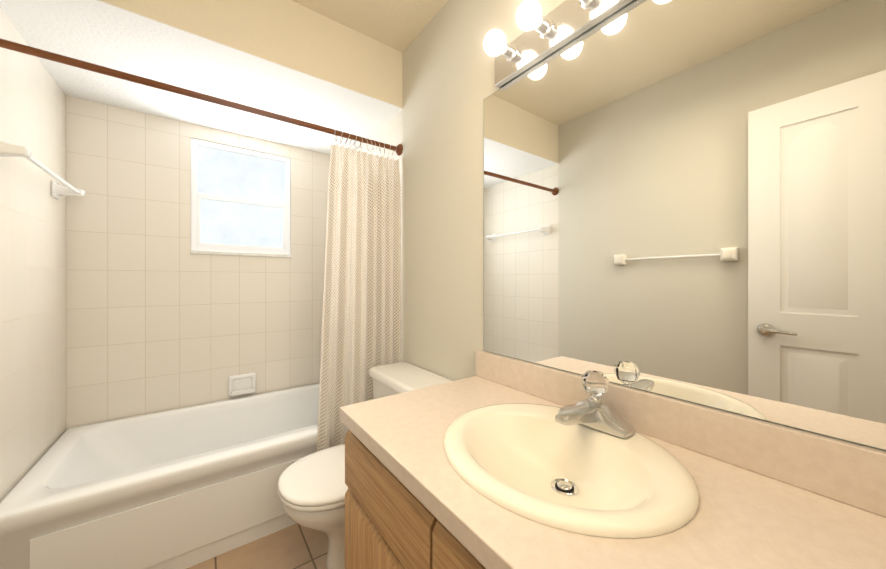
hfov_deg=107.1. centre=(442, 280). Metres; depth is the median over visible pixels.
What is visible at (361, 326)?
shower curtain
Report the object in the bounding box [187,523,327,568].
floor
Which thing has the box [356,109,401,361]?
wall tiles
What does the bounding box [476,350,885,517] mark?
backsplash
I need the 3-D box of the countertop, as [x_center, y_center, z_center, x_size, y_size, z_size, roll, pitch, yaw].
[0.329,0.395,0.583,0.563,0.040,1.388,0,0,-36]
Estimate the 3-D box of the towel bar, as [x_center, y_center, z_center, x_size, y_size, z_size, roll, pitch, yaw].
[-1.612,-0.430,1.323,0.098,0.076,0.706,0,0,-36]
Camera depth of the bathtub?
1.39 m
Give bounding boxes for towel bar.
[0,141,84,199]
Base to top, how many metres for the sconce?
0.114 m
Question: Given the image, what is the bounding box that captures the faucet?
[555,370,634,438]
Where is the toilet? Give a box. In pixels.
[277,362,452,568]
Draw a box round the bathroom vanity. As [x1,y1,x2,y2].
[345,431,479,568]
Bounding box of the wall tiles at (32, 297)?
[0,7,65,501]
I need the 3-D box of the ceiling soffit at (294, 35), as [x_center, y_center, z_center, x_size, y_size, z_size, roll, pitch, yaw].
[-0.814,-1.112,1.384,1.460,0.306,0.004,0,0,-36]
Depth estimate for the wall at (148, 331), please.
1.91 m
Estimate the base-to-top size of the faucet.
0.132 m
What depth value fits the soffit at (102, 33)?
1.54 m
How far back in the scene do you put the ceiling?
1.56 m
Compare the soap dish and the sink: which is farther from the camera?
the soap dish
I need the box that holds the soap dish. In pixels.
[228,372,255,396]
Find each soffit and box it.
[0,0,401,154]
[100,0,401,107]
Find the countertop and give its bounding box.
[340,374,885,568]
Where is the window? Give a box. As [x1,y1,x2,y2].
[191,138,290,253]
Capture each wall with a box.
[66,95,329,429]
[402,0,884,450]
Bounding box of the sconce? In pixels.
[483,0,635,87]
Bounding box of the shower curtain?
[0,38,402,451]
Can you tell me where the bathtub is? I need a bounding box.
[0,383,319,568]
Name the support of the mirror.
attached to the wall at (448, 75)
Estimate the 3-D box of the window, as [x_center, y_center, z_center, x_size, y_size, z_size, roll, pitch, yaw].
[-1.339,-0.529,2.200,0.568,0.690,0.119,0,0,-36]
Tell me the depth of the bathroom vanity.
0.76 m
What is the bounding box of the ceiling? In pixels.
[291,0,447,52]
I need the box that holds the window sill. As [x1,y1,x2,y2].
[190,250,291,257]
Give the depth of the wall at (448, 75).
1.48 m
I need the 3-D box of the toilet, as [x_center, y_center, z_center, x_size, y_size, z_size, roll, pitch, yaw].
[-0.328,0.804,1.386,0.670,0.742,0.504,0,0,-36]
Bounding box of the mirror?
[484,0,885,450]
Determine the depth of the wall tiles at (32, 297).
1.34 m
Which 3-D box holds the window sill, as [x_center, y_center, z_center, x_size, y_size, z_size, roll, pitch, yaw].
[-1.324,-0.175,2.179,0.568,0.024,0.092,0,0,-36]

